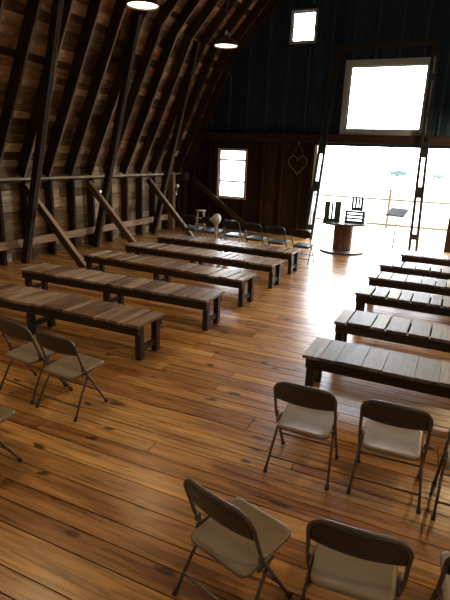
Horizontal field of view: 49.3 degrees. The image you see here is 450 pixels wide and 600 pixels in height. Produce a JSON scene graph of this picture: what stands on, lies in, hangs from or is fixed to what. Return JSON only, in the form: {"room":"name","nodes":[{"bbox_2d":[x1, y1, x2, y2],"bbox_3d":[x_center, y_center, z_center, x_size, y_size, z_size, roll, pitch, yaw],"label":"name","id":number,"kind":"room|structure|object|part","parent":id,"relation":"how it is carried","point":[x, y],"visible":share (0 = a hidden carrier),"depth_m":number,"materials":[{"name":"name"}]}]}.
{"room":"barn wedding venue","nodes":[
{"label":"barn wedding venue","id":0,"kind":"room"},
{"bbox_2d":[0,0,200,268],"bbox_3d":[-4.435,-2.736,7.994,2.010,5.368,18.600,10,18,23],"label":"wall","id":1,"kind":"structure","parent":0,"point":[40,214],"depth_m":11.76,"materials":[{"name":"wood"}]},
{"bbox_3d":[-5.451,-0.592,8.247,0.060,0.170,17.150,10,18,23],"label":"rail","id":2,"kind":"part","parent":1,"relation":"part of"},
{"bbox_3d":[-5.265,-2.007,8.536,0.140,0.060,18.500,10,18,23],"label":"wall plate","id":3,"kind":"part","parent":1,"relation":"part of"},
{"bbox_3d":[-5.199,-2.049,8.493,0.240,0.045,18.500,10,18,23],"label":"wall plate","id":4,"kind":"part","parent":1,"relation":"part of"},
{"bbox_3d":[-1.712,-3.147,15.777,0.170,1.750,0.170,10,18,23],"label":"corner post","id":5,"kind":"part","parent":1,"relation":"part of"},
{"bbox_3d":[-1.421,-3.418,16.625,0.200,1.800,0.200,10,18,23],"label":"corner post","id":6,"kind":"part","parent":1,"relation":"part of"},
{"bbox_2d":[0,0,279,177],"bbox_3d":[0.771,-5.404,4.788,13.452,9.159,18.850,10,18,23],"label":"ceiling","id":7,"kind":"structure","parent":0,"point":[94,35],"depth_m":11.34,"materials":[{"name":"wood"}]},
{"bbox_2d":[126,0,158,10],"bbox_3d":[-1.182,-5.893,6.965,0.500,3.047,0.500,10,18,23],"label":"pendant lamp","id":8,"kind":"object","parent":7,"relation":"hanging from","point":[143,5],"visible":1,"depth_m":7.37,"materials":[{"name":"brown metal"}]},
{"bbox_2d":[128,1,157,8],"bbox_3d":[-1.239,-4.450,7.393,0.452,0.022,0.452,10,18,23],"label":"diffuser","id":9,"kind":"object","parent":8,"relation":"attached to","point":[131,4],"depth_m":7.37,"materials":[{"name":"plastic"}]},
{"bbox_2d":[214,0,237,48],"bbox_3d":[0.075,-6.631,9.587,0.500,3.027,0.500,10,18,23],"label":"pendant lamp","id":10,"kind":"object","parent":7,"relation":"hanging from","point":[225,42],"visible":1,"depth_m":9.90,"materials":[{"name":"brown metal"}]},
{"bbox_2d":[215,44,235,47],"bbox_3d":[0.019,-5.198,10.012,0.452,0.022,0.452,10,18,23],"label":"diffuser","id":11,"kind":"object","parent":10,"relation":"attached to","point":[216,45],"depth_m":10.03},
{"bbox_3d":[0.022,-5.286,9.986,0.500,0.218,0.500,10,18,23],"label":"lamp shade","id":12,"kind":"part","parent":10,"relation":"part of","materials":[{"name":"black metal"}]},
{"bbox_2d":[0,225,449,599],"bbox_3d":[0.522,0.682,6.569,13.000,0.200,18.600,10,18,23],"label":"floor","id":13,"kind":"structure","parent":0,"point":[97,506],"depth_m":4.15,"materials":[{"name":"brown wood"}]},
{"bbox_2d":[0,406,22,461],"bbox_3d":[-1.916,0.918,3.700,0.524,0.808,0.487,10,18,23],"label":"folding chair","id":14,"kind":"object","parent":13,"relation":"on","point":[5,413],"visible":1,"depth_m":3.79,"materials":[{"name":"beige paint"}]},
{"bbox_3d":[-1.903,0.909,3.727,0.424,0.058,0.425,10,18,23],"label":"seat","id":15,"kind":"part","parent":14,"relation":"part of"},
{"bbox_3d":[-1.682,1.093,3.712,0.023,0.442,0.297,10,18,23],"label":"leg","id":16,"kind":"part","parent":14,"relation":"part of","materials":[{"name":"beige paint"}]},
{"bbox_2d":[0,318,67,403],"bbox_3d":[-1.967,0.537,4.978,0.524,0.808,0.487,12,19,29],"label":"folding chair","id":17,"kind":"object","parent":13,"relation":"on","point":[29,353],"visible":0.98,"depth_m":4.84,"materials":[{"name":"beige paint"}]},
{"bbox_3d":[-2.225,0.702,5.056,0.023,0.386,0.252,15,20,36],"label":"leg","id":18,"kind":"part","parent":17,"relation":"part of","materials":[{"name":"beige paint"}]},
{"bbox_3d":[-2.050,0.291,4.740,0.450,0.186,0.097,12,19,29],"label":"backrest","id":19,"kind":"part","parent":17,"relation":"part of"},
{"bbox_3d":[-2.031,0.357,4.799,0.491,0.367,0.166,12,19,29],"label":"frame","id":20,"kind":"part","parent":17,"relation":"part of","materials":[{"name":"beige paint"}]},
{"bbox_3d":[-1.951,0.529,5.003,0.424,0.058,0.425,12,19,29],"label":"seat","id":21,"kind":"part","parent":17,"relation":"part of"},
{"bbox_3d":[-1.830,0.783,4.835,0.023,0.386,0.252,9,18,22],"label":"leg","id":22,"kind":"part","parent":17,"relation":"part of","materials":[{"name":"beige paint"}]},
{"bbox_3d":[-1.739,0.719,4.966,0.023,0.442,0.297,12,19,29],"label":"leg","id":23,"kind":"part","parent":17,"relation":"part of","materials":[{"name":"beige paint"}]},
{"bbox_2d":[35,331,107,421],"bbox_3d":[-1.472,0.641,4.691,0.524,0.808,0.487,11,18,26],"label":"folding chair","id":24,"kind":"object","parent":13,"relation":"on","point":[75,365],"visible":1,"depth_m":4.59,"materials":[{"name":"beige paint"}]},
{"bbox_3d":[-1.731,0.810,4.757,0.023,0.386,0.252,13,20,33],"label":"leg","id":25,"kind":"part","parent":24,"relation":"part of","materials":[{"name":"beige paint"}]},
{"bbox_3d":[-1.546,0.397,4.449,0.450,0.186,0.097,11,18,26],"label":"backrest","id":26,"kind":"part","parent":24,"relation":"part of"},
{"bbox_3d":[-1.654,0.744,4.895,0.023,0.442,0.297,11,18,26],"label":"leg","id":27,"kind":"part","parent":24,"relation":"part of","materials":[{"name":"beige paint"}]},
{"bbox_3d":[-1.529,0.463,4.508,0.491,0.367,0.166,11,18,26],"label":"frame","id":28,"kind":"part","parent":24,"relation":"part of","materials":[{"name":"beige paint"}]},
{"bbox_3d":[-1.458,0.633,4.717,0.424,0.058,0.425,11,18,26],"label":"seat","id":29,"kind":"part","parent":24,"relation":"part of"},
{"bbox_3d":[-1.324,0.885,4.556,0.023,0.386,0.252,8,17,19],"label":"leg","id":30,"kind":"part","parent":24,"relation":"part of","materials":[{"name":"beige paint"}]},
{"bbox_3d":[-1.240,0.821,4.691,0.023,0.442,0.297,11,18,26],"label":"leg","id":31,"kind":"part","parent":24,"relation":"part of","materials":[{"name":"beige paint"}]},
{"bbox_2d":[0,282,163,360],"bbox_3d":[-2.450,0.190,6.641,3.452,0.479,0.611,10,18,23],"label":"slatted bench","id":32,"kind":"object","parent":13,"relation":"on","point":[110,316],"visible":1,"depth_m":6.20,"materials":[{"name":"wood"}]},
{"bbox_3d":[-2.579,0.243,6.520,0.078,0.436,0.085,10,18,23],"label":"leg","id":33,"kind":"part","parent":32,"relation":"part of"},
{"bbox_3d":[-2.432,0.158,6.826,0.078,0.436,0.085,10,18,23],"label":"leg","id":34,"kind":"part","parent":32,"relation":"part of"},
{"bbox_3d":[-2.441,-0.017,6.579,3.452,0.045,0.611,10,18,23],"label":"seat","id":35,"kind":"part","parent":32,"relation":"part of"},
{"bbox_3d":[-1.018,0.505,5.845,0.078,0.436,0.085,10,18,23],"label":"leg","id":36,"kind":"part","parent":32,"relation":"part of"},
{"bbox_3d":[-0.872,0.420,6.152,0.078,0.436,0.085,10,18,23],"label":"leg","id":37,"kind":"part","parent":32,"relation":"part of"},
{"bbox_2d":[20,263,224,330],"bbox_3d":[-1.698,-0.095,7.704,3.451,0.479,0.614,9,18,23],"label":"slatted bench","id":38,"kind":"object","parent":13,"relation":"on","point":[178,294],"visible":0.95,"depth_m":7.43,"materials":[{"name":"wood"}]},
{"bbox_3d":[-3.284,-0.282,8.200,0.078,0.436,0.085,9,18,23],"label":"leg","id":39,"kind":"part","parent":38,"relation":"part of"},
{"bbox_3d":[-3.139,-0.368,8.507,0.078,0.436,0.085,9,18,23],"label":"leg","id":40,"kind":"part","parent":38,"relation":"part of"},
{"bbox_3d":[-1.829,-0.041,7.579,0.078,0.436,0.085,9,18,23],"label":"leg","id":41,"kind":"part","parent":38,"relation":"part of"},
{"bbox_3d":[-1.684,-0.127,7.886,0.078,0.436,0.085,9,18,23],"label":"leg","id":42,"kind":"part","parent":38,"relation":"part of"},
{"bbox_3d":[-1.690,-0.303,7.642,3.451,0.046,0.614,9,18,23],"label":"seat","id":43,"kind":"part","parent":38,"relation":"part of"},
{"bbox_3d":[-0.265,0.218,6.912,0.078,0.436,0.085,9,18,23],"label":"leg","id":44,"kind":"part","parent":38,"relation":"part of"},
{"bbox_3d":[-0.120,0.133,7.219,0.078,0.436,0.085,9,18,23],"label":"leg","id":45,"kind":"part","parent":38,"relation":"part of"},
{"bbox_2d":[82,250,256,306],"bbox_3d":[-1.103,-0.443,8.955,3.441,0.479,0.612,11,19,27],"label":"slatted bench","id":46,"kind":"object","parent":13,"relation":"on","point":[168,268],"visible":0.95,"depth_m":8.65,"materials":[{"name":"wood"}]},
{"bbox_3d":[-2.646,-0.658,9.553,0.078,0.436,0.085,11,19,27],"label":"leg","id":47,"kind":"part","parent":46,"relation":"part of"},
{"bbox_3d":[-2.479,-0.740,9.850,0.078,0.436,0.085,11,19,27],"label":"leg","id":48,"kind":"part","parent":46,"relation":"part of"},
{"bbox_3d":[-1.239,-0.391,8.839,0.078,0.436,0.085,11,19,27],"label":"leg","id":49,"kind":"part","parent":46,"relation":"part of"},
{"bbox_3d":[-1.095,-0.650,8.893,3.440,0.045,0.612,11,19,27],"label":"seat","id":50,"kind":"part","parent":46,"relation":"part of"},
{"bbox_3d":[0.273,-0.104,8.071,0.078,0.436,0.085,11,19,27],"label":"leg","id":51,"kind":"part","parent":46,"relation":"part of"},
{"bbox_3d":[0.439,-0.186,8.368,0.078,0.436,0.085,11,19,27],"label":"leg","id":52,"kind":"part","parent":46,"relation":"part of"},
{"bbox_2d":[182,214,202,236],"bbox_3d":[-0.903,-1.986,13.630,0.524,0.808,0.487,12,19,31],"label":"folding chair","id":53,"kind":"object","parent":13,"relation":"on","point":[185,217],"visible":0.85,"depth_m":13.46,"materials":[{"name":"black metal"}]},
{"bbox_3d":[-0.991,-2.233,13.396,0.452,0.190,0.108,12,19,31],"label":"backrest","id":54,"kind":"part","parent":53,"relation":"part of","materials":[{"name":"black plastic"}]},
{"bbox_3d":[-0.886,-1.992,13.656,0.424,0.076,0.425,12,19,31],"label":"seat","id":55,"kind":"part","parent":53,"relation":"part of","materials":[{"name":"plastic"}]},
{"bbox_2d":[194,210,205,232],"bbox_3d":[-0.775,-2.497,15.543,0.342,0.703,0.345,4,17,7],"label":"wooden stool","id":56,"kind":"object","parent":13,"relation":"on","point":[198,211],"visible":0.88,"depth_m":15.45,"materials":[{"name":"brown wood"}]},
{"bbox_2d":[124,241,283,288],"bbox_3d":[-0.523,-0.766,10.122,3.450,0.479,0.617,10,18,25],"label":"slatted bench","id":57,"kind":"object","parent":13,"relation":"on","point":[194,255],"visible":0.86,"depth_m":9.80,"materials":[{"name":"wood"}]},
{"bbox_3d":[-0.515,-0.974,10.061,3.450,0.046,0.617,10,18,25],"label":"seat","id":58,"kind":"part","parent":57,"relation":"part of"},
{"bbox_3d":[0.878,-0.437,9.273,0.078,0.436,0.085,10,18,25],"label":"leg","id":59,"kind":"part","parent":57,"relation":"part of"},
{"bbox_3d":[1.036,-0.520,9.574,0.078,0.436,0.085,10,18,25],"label":"leg","id":60,"kind":"part","parent":57,"relation":"part of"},
{"bbox_2d":[202,217,222,238],"bbox_3d":[-0.344,-1.868,13.305,0.524,0.808,0.487,12,19,29],"label":"folding chair","id":61,"kind":"object","parent":13,"relation":"on","point":[205,220],"visible":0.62,"depth_m":13.16,"materials":[{"name":"black metal"}]},
{"bbox_3d":[-0.427,-2.114,13.068,0.452,0.190,0.108,12,19,29],"label":"backrest","id":62,"kind":"part","parent":61,"relation":"part of","materials":[{"name":"black plastic"}]},
{"bbox_3d":[-0.329,-1.874,13.331,0.424,0.076,0.425,12,19,29],"label":"seat","id":63,"kind":"part","parent":61,"relation":"part of","materials":[{"name":"plastic"}]},
{"bbox_2d":[209,214,220,250],"bbox_3d":[-0.244,-1.716,12.499,0.350,0.970,0.340,10,18,23],"label":"pedestal fan","id":64,"kind":"object","parent":13,"relation":"on","point":[215,219],"visible":0.78,"depth_m":12.36,"materials":[{"name":"metal"}]},
{"bbox_2d":[156,233,300,274],"bbox_3d":[0.001,-1.098,11.310,3.447,0.479,0.616,10,18,25],"label":"slatted bench","id":65,"kind":"object","parent":13,"relation":"on","point":[220,245],"visible":0.85,"depth_m":10.97,"materials":[{"name":"wood"}]},
{"bbox_3d":[0.009,-1.306,11.249,3.447,0.045,0.616,10,18,25],"label":"seat","id":66,"kind":"part","parent":65,"relation":"part of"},
{"bbox_3d":[1.396,-0.765,10.449,0.078,0.436,0.085,10,18,25],"label":"leg","id":67,"kind":"part","parent":65,"relation":"part of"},
{"bbox_3d":[1.556,-0.848,10.749,0.078,0.436,0.085,10,18,25],"label":"leg","id":68,"kind":"part","parent":65,"relation":"part of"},
{"bbox_2d":[172,478,291,599],"bbox_3d":[0.065,1.300,2.674,0.524,0.808,0.487,16,21,39],"label":"folding chair","id":69,"kind":"object","parent":13,"relation":"on","point":[240,536],"visible":1,"depth_m":2.60,"materials":[{"name":"beige paint"}]},
{"bbox_3d":[-0.182,1.451,2.799,0.252,0.386,0.023,-12,22,-39],"label":"leg","id":70,"kind":"part","parent":69,"relation":"part of","materials":[{"name":"beige paint"}]},
{"bbox_3d":[-0.046,1.047,2.457,0.450,0.186,0.097,16,21,39],"label":"backrest","id":71,"kind":"part","parent":69,"relation":"part of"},
{"bbox_3d":[-0.020,1.115,2.510,0.491,0.367,0.166,16,21,39],"label":"frame","id":72,"kind":"part","parent":69,"relation":"part of","materials":[{"name":"beige paint"}]},
{"bbox_3d":[0.086,1.293,2.696,0.424,0.058,0.425,16,21,39],"label":"seat","id":73,"kind":"part","parent":69,"relation":"part of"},
{"bbox_3d":[0.161,1.551,2.508,0.023,0.386,0.252,13,20,32],"label":"leg","id":74,"kind":"part","parent":69,"relation":"part of","materials":[{"name":"beige paint"}]},
{"bbox_3d":[0.278,1.494,2.620,0.023,0.442,0.297,16,21,39],"label":"leg","id":75,"kind":"part","parent":69,"relation":"part of","materials":[{"name":"beige paint"}]},
{"bbox_2d":[223,220,243,241],"bbox_3d":[0.224,-1.704,12.828,0.524,0.808,0.487,11,18,26],"label":"folding chair","id":76,"kind":"object","parent":13,"relation":"on","point":[226,223],"visible":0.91,"depth_m":12.64,"materials":[{"name":"black metal"}]},
{"bbox_3d":[0.150,-1.948,12.586,0.452,0.190,0.108,11,18,26],"label":"backrest","id":77,"kind":"part","parent":76,"relation":"part of","materials":[{"name":"black plastic"}]},
{"bbox_3d":[0.238,-1.710,12.855,0.424,0.076,0.425,11,18,26],"label":"seat","id":78,"kind":"part","parent":76,"relation":"part of","materials":[{"name":"plastic"}]},
{"bbox_2d":[244,223,265,244],"bbox_3d":[0.771,-1.569,12.443,0.524,0.808,0.487,11,19,28],"label":"folding chair","id":79,"kind":"object","parent":13,"relation":"on","point":[248,226],"visible":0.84,"depth_m":12.26,"materials":[{"name":"black metal"}]},
{"bbox_3d":[0.691,-1.814,12.204,0.452,0.190,0.108,11,19,28],"label":"backrest","id":80,"kind":"part","parent":79,"relation":"part of","materials":[{"name":"black plastic"}]},
{"bbox_3d":[0.787,-1.575,12.469,0.424,0.076,0.425,11,19,28],"label":"seat","id":81,"kind":"part","parent":79,"relation":"part of","materials":[{"name":"plastic"}]},
{"bbox_2d":[264,226,288,259],"bbox_3d":[1.300,-1.430,12.046,0.524,0.808,0.487,11,19,27],"label":"folding chair","id":82,"kind":"object","parent":13,"relation":"on","point":[277,230],"visible":0.86,"depth_m":11.85,"materials":[{"name":"black metal"}]},
{"bbox_3d":[1.222,-1.675,11.806,0.452,0.190,0.108,11,19,27],"label":"backrest","id":83,"kind":"part","parent":82,"relation":"part of","materials":[{"name":"black plastic"}]},
{"bbox_3d":[1.314,-1.436,12.073,0.424,0.076,0.425,11,19,27],"label":"seat","id":84,"kind":"part","parent":82,"relation":"part of","materials":[{"name":"plastic"}]},
{"bbox_2d":[263,381,338,489],"bbox_3d":[0.651,0.962,3.889,0.524,0.808,0.487,9,18,22],"label":"folding chair","id":85,"kind":"object","parent":13,"relation":"on","point":[312,412],"visible":1,"depth_m":3.76,"materials":[{"name":"beige paint"}]},
{"bbox_3d":[0.392,1.136,3.938,0.023,0.386,0.252,12,19,29],"label":"leg","id":86,"kind":"part","parent":85,"relation":"part of","materials":[{"name":"beige paint"}]},
{"bbox_3d":[0.457,1.068,4.082,0.023,0.442,0.297,9,18,22],"label":"leg","id":87,"kind":"part","parent":85,"relation":"part of","materials":[{"name":"beige paint"}]},
{"bbox_3d":[0.588,0.720,3.642,0.450,0.186,0.097,9,18,22],"label":"backrest","id":88,"kind":"part","parent":85,"relation":"part of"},
{"bbox_3d":[0.603,0.785,3.703,0.491,0.367,0.166,9,18,22],"label":"frame","id":89,"kind":"part","parent":85,"relation":"part of","materials":[{"name":"beige paint"}]},
{"bbox_3d":[0.663,0.954,3.916,0.424,0.058,0.425,9,18,22],"label":"seat","id":90,"kind":"part","parent":85,"relation":"part of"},
{"bbox_3d":[0.812,1.204,3.765,0.023,0.386,0.252,7,17,15],"label":"leg","id":91,"kind":"part","parent":85,"relation":"part of","materials":[{"name":"beige paint"}]},
{"bbox_3d":[0.885,1.137,3.905,0.023,0.442,0.297,9,18,22],"label":"leg","id":92,"kind":"part","parent":85,"relation":"part of","materials":[{"name":"beige paint"}]},
{"bbox_2d":[291,229,314,264],"bbox_3d":[1.855,-1.299,11.678,0.524,0.808,0.487,12,19,29],"label":"folding chair","id":93,"kind":"object","parent":13,"relation":"on","point":[299,233],"visible":0.91,"depth_m":11.50,"materials":[{"name":"black metal"}]},
{"bbox_3d":[1.772,-1.545,11.441,0.452,0.190,0.108,12,19,29],"label":"backrest","id":94,"kind":"part","parent":93,"relation":"part of","materials":[{"name":"black plastic"}]},
{"bbox_3d":[1.871,-1.305,11.704,0.424,0.076,0.425,12,19,29],"label":"seat","id":95,"kind":"part","parent":93,"relation":"part of","materials":[{"name":"plastic"}]},
{"bbox_2d":[319,219,365,254],"bbox_3d":[3.187,-1.715,13.257,1.180,0.795,1.180,4,17,7],"label":"table","id":96,"kind":"object","parent":13,"relation":"on","point":[343,232],"visible":0.84,"depth_m":13.05,"materials":[{"name":"brown wood"}]},
{"bbox_2d":[324,200,341,221],"bbox_3d":[2.878,-2.384,13.122,0.420,0.535,0.290,5,17,10],"label":"crate","id":97,"kind":"object","parent":96,"relation":"on","point":[337,212],"visible":1,"depth_m":12.99,"materials":[{"name":"green wood"}]},
{"bbox_2d":[344,210,365,223],"bbox_3d":[3.455,-2.212,12.996,0.500,0.320,0.330,8,18,19],"label":"crate","id":98,"kind":"object","parent":96,"relation":"on","point":[363,215],"visible":1,"depth_m":12.85,"materials":[{"name":"black wood"}]},
{"bbox_2d":[351,196,364,210],"bbox_3d":[3.495,-2.531,12.888,0.290,0.350,0.250,8,18,19],"label":"crate","id":99,"kind":"object","parent":98,"relation":"on","point":[355,208],"visible":1,"depth_m":12.78,"materials":[{"name":"black wood"}]},
{"bbox_2d":[301,519,413,599],"bbox_3d":[0.667,1.369,2.519,0.524,0.808,0.487,8,17,18],"label":"folding chair","id":100,"kind":"object","parent":13,"relation":"on","point":[360,564],"visible":1,"depth_m":2.37,"materials":[{"name":"beige paint"}]},
{"bbox_3d":[0.407,1.547,2.552,0.051,0.386,0.250,8,17,18],"label":"leg","id":101,"kind":"part","parent":100,"relation":"part of","materials":[{"name":"beige paint"}]},
{"bbox_3d":[0.677,1.360,2.547,0.424,0.058,0.425,8,17,18],"label":"seat","id":102,"kind":"part","parent":100,"relation":"part of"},
{"bbox_3d":[0.616,1.129,2.268,0.450,0.186,0.097,8,17,18],"label":"backrest","id":103,"kind":"part","parent":100,"relation":"part of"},
{"bbox_3d":[0.841,1.607,2.407,0.023,0.386,0.252,6,17,11],"label":"leg","id":104,"kind":"part","parent":100,"relation":"part of","materials":[{"name":"beige paint"}]},
{"bbox_2d":[302,337,449,398],"bbox_3d":[2.469,0.977,4.638,3.462,0.479,0.612,10,18,24],"label":"slatted bench","id":105,"kind":"object","parent":13,"relation":"on","point":[416,373],"visible":0.94,"depth_m":4.88,"materials":[{"name":"wood"}]},
{"bbox_3d":[0.898,0.782,5.162,0.078,0.436,0.085,10,18,24],"label":"leg","id":106,"kind":"part","parent":105,"relation":"part of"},
{"bbox_3d":[1.048,0.698,5.467,0.078,0.436,0.085,10,18,24],"label":"leg","id":107,"kind":"part","parent":105,"relation":"part of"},
{"bbox_2d":[346,399,433,513],"bbox_3d":[1.254,1.051,3.671,0.524,0.808,0.487,9,18,21],"label":"folding chair","id":108,"kind":"object","parent":13,"relation":"on","point":[392,429],"visible":1,"depth_m":3.54,"materials":[{"name":"beige paint"}]},
{"bbox_3d":[0.994,1.226,3.716,0.023,0.386,0.252,11,19,28],"label":"leg","id":109,"kind":"part","parent":108,"relation":"part of","materials":[{"name":"beige paint"}]},
{"bbox_3d":[1.057,1.157,3.860,0.023,0.442,0.297,9,18,21],"label":"leg","id":110,"kind":"part","parent":108,"relation":"part of","materials":[{"name":"beige paint"}]},
{"bbox_3d":[1.266,1.042,3.698,0.424,0.058,0.425,9,18,21],"label":"seat","id":111,"kind":"part","parent":108,"relation":"part of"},
{"bbox_3d":[1.208,0.874,3.483,0.491,0.367,0.166,9,18,21],"label":"frame","id":112,"kind":"part","parent":108,"relation":"part of","materials":[{"name":"beige paint"}]},
{"bbox_3d":[1.194,0.809,3.422,0.450,0.186,0.097,9,18,21],"label":"backrest","id":113,"kind":"part","parent":108,"relation":"part of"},
{"bbox_3d":[1.418,1.291,3.550,0.023,0.386,0.252,7,17,14],"label":"leg","id":114,"kind":"part","parent":108,"relation":"part of","materials":[{"name":"beige paint"}]},
{"bbox_3d":[1.488,1.224,3.691,0.023,0.442,0.297,9,18,21],"label":"leg","id":115,"kind":"part","parent":108,"relation":"part of","materials":[{"name":"beige paint"}]},
{"bbox_2d":[334,309,449,352],"bbox_3d":[3.024,0.679,5.716,3.444,0.479,0.610,10,18,24],"label":"slatted bench","id":116,"kind":"object","parent":13,"relation":"on","point":[358,323],"visible":0.88,"depth_m":5.97,"materials":[{"name":"wood"}]},
{"bbox_3d":[1.448,0.483,6.246,0.078,0.436,0.085,10,18,24],"label":"leg","id":117,"kind":"part","parent":116,"relation":"part of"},
{"bbox_2d":[385,207,408,252],"bbox_3d":[4.605,-1.892,13.355,0.446,1.183,0.520,-13,22,-42],"label":"music stand","id":118,"kind":"object","parent":13,"relation":"on","point":[395,212],"visible":0.94,"depth_m":13.29,"materials":[{"name":"metal"}]},
{"bbox_2d":[355,284,449,316],"bbox_3d":[3.635,0.311,7.038,3.442,0.479,0.612,10,18,24],"label":"slatted bench","id":119,"kind":"object","parent":13,"relation":"on","point":[366,294],"visible":0.92,"depth_m":7.29,"materials":[{"name":"wood"}]},
{"bbox_3d":[2.059,0.116,7.566,0.078,0.436,0.085,10,18,24],"label":"leg","id":120,"kind":"part","parent":119,"relation":"part of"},
{"bbox_2d":[368,270,449,295],"bbox_3d":[4.142,0.015,8.105,3.440,0.479,0.616,10,18,24],"label":"slatted bench","id":121,"kind":"object","parent":13,"relation":"on","point":[430,285],"visible":0.84,"depth_m":8.33,"materials":[{"name":"wood"}]},
{"bbox_2d":[378,260,449,286],"bbox_3d":[4.662,-0.272,9.146,3.452,0.478,0.623,10,18,23],"label":"slatted bench","id":122,"kind":"object","parent":13,"relation":"on","point":[425,270],"visible":0.77,"depth_m":9.37,"materials":[{"name":"wood"}]},
{"bbox_3d":[4.670,-0.480,9.084,3.452,0.044,0.623,10,18,23],"label":"seat","id":123,"kind":"part","parent":122,"relation":"part of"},
{"bbox_2d":[400,250,449,266],"bbox_3d":[5.480,-0.573,10.267,3.446,0.479,0.615,10,18,23],"label":"slatted bench","id":124,"kind":"object","parent":13,"relation":"on","point":[407,256],"visible":0.79,"depth_m":10.53,"materials":[{"name":"wood"}]},
{"bbox_3d":[5.488,-0.781,10.205,3.446,0.045,0.615,10,18,23],"label":"seat","id":125,"kind":"part","parent":124,"relation":"part of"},
{"bbox_2d":[429,551,449,599],"bbox_3d":[1.257,1.446,2.338,0.524,0.808,0.487,9,18,20],"label":"folding chair","id":126,"kind":"object","parent":13,"relation":"on","point":[442,589],"visible":1,"depth_m":2.35,"materials":[{"name":"beige paint"}]},
{"bbox_3d":[1.058,1.553,2.524,0.023,0.442,0.297,9,18,20],"label":"leg","id":127,"kind":"part","parent":126,"relation":"part of","materials":[{"name":"beige paint"}]},
{"bbox_3d":[1.213,1.270,2.150,0.491,0.367,0.166,9,18,20],"label":"frame","id":128,"kind":"part","parent":126,"relation":"part of","materials":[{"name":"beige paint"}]},
{"bbox_3d":[1.269,1.437,2.366,0.424,0.058,0.425,9,18,20],"label":"seat","id":129,"kind":"part","parent":126,"relation":"part of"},
{"bbox_2d":[431,428,449,520],"bbox_3d":[1.785,1.140,3.441,0.524,0.808,0.487,9,18,20],"label":"folding chair","id":130,"kind":"object","parent":13,"relation":"on","point":[445,457],"visible":1,"depth_m":3.46,"materials":[{"name":"beige paint"}]},
{"bbox_3d":[1.526,1.316,3.482,0.023,0.386,0.252,11,19,27],"label":"leg","id":131,"kind":"part","parent":130,"relation":"part of","materials":[{"name":"beige paint"}]},
{"bbox_3d":[1.586,1.247,3.627,0.023,0.442,0.297,9,18,20],"label":"leg","id":132,"kind":"part","parent":130,"relation":"part of","materials":[{"name":"beige paint"}]},
{"bbox_3d":[1.741,0.964,3.252,0.491,0.367,0.166,9,18,20],"label":"frame","id":133,"kind":"part","parent":130,"relation":"part of","materials":[{"name":"beige paint"}]},
{"bbox_3d":[1.796,1.131,3.468,0.424,0.058,0.425,9,18,20],"label":"seat","id":134,"kind":"part","parent":130,"relation":"part of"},
{"bbox_2d":[187,0,449,235],"bbox_3d":[4.601,-6.925,13.056,13.000,11.000,0.285,10,18,23],"label":"wall","id":135,"kind":"structure","parent":0,"point":[272,100],"depth_m":14.61,"materials":[{"name":"wood"}]},
{"bbox_2d":[217,148,247,199],"bbox_3d":[0.232,-4.117,15.996,1.030,1.590,0.105,10,18,23],"label":"window","id":136,"kind":"structure","parent":135,"relation":"in","point":[219,173],"depth_m":15.99,"materials":[{"name":"paint"}]},
{"bbox_2d":[288,143,306,174],"bbox_3d":[2.217,-4.277,14.891,0.599,0.963,0.031,10,18,23],"label":"heart","id":137,"kind":"object","parent":135,"relation":"hanging from","point":[298,143],"visible":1,"depth_m":14.90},
{"bbox_2d":[289,8,318,43],"bbox_3d":[2.258,-7.809,14.001,0.780,0.880,0.105,10,18,23],"label":"window","id":138,"kind":"structure","parent":135,"relation":"in","point":[311,10],"depth_m":13.99,"materials":[{"name":"paint"}]},
{"bbox_3d":[2.270,-7.816,14.025,0.680,0.780,0.050,10,18,23],"label":"sash","id":139,"kind":"part","parent":138,"relation":"part of","materials":[{"name":"paint"}]},
{"bbox_2d":[304,39,449,252],"bbox_3d":[4.547,-4.219,13.767,4.232,5.413,0.450,10,18,23],"label":"door","id":140,"kind":"structure","parent":135,"relation":"in","point":[424,147],"depth_m":13.58,"materials":[{"name":"paint"}]},
{"bbox_2d":[339,57,435,135],"bbox_3d":[4.440,-5.587,13.573,2.350,1.990,0.105,10,18,23],"label":"window","id":141,"kind":"structure","parent":135,"relation":"in","point":[418,61],"depth_m":13.56,"materials":[{"name":"paint"}]},
{"label":"outside","id":142,"kind":"structure","parent":0,"visible":0},
{"bbox_2d":[220,157,449,231],"bbox_3d":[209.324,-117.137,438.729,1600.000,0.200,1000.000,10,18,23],"label":"field","id":143,"kind":"structure","parent":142,"point":[360,179],"depth_m":77.87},
{"bbox_2d":[289,220,446,251],"bbox_3d":[5.372,-1.266,17.032,14.000,2.005,4.616,10,18,23],"label":"deck","id":144,"kind":"object","parent":143,"relation":"on","point":[368,234],"visible":0.37,"depth_m":16.44,"materials":[{"name":"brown wood"}]},
{"bbox_2d":[315,189,449,230],"bbox_3d":[6.238,-3.381,18.216,8.600,1.440,0.175,10,18,23],"label":"deck railing","id":145,"kind":"object","parent":144,"relation":"on","point":[389,199],"visible":0.48,"depth_m":18.20,"materials":[{"name":"brown wood"}]},
{"bbox_3d":[6.227,-2.812,18.411,8.600,0.090,0.060,10,18,23],"label":"rail","id":146,"kind":"part","parent":145,"relation":"part of","materials":[{"name":"brown wood"}]},
{"bbox_3d":[6.262,-3.704,18.147,8.600,0.070,0.120,10,18,23],"label":"rail","id":147,"kind":"part","parent":145,"relation":"part of","materials":[{"name":"brown wood"}]},
{"bbox_3d":[6.085,-3.393,18.238,0.090,1.440,0.090,10,18,23],"label":"railing post","id":148,"kind":"part","parent":145,"relation":"part of","materials":[{"name":"brown wood"}]},
{"bbox_2d":[386,164,409,176],"bbox_3d":[52.826,-39.730,150.169,7.156,3.740,6.484,10,18,23],"label":"tree","id":149,"kind":"object","parent":143,"relation":"on","point":[397,170],"visible":1,"depth_m":148.37,"materials":[{"name":"green plant"}]},
{"bbox_2d":[432,171,444,178],"bbox_3d":[62.325,-36.440,142.869,3.508,2.297,2.835,10,18,23],"label":"tree","id":150,"kind":"object","parent":143,"relation":"on","point":[438,174],"visible":0.98,"depth_m":142.10,"materials":[{"name":"green plant"}]}
]}

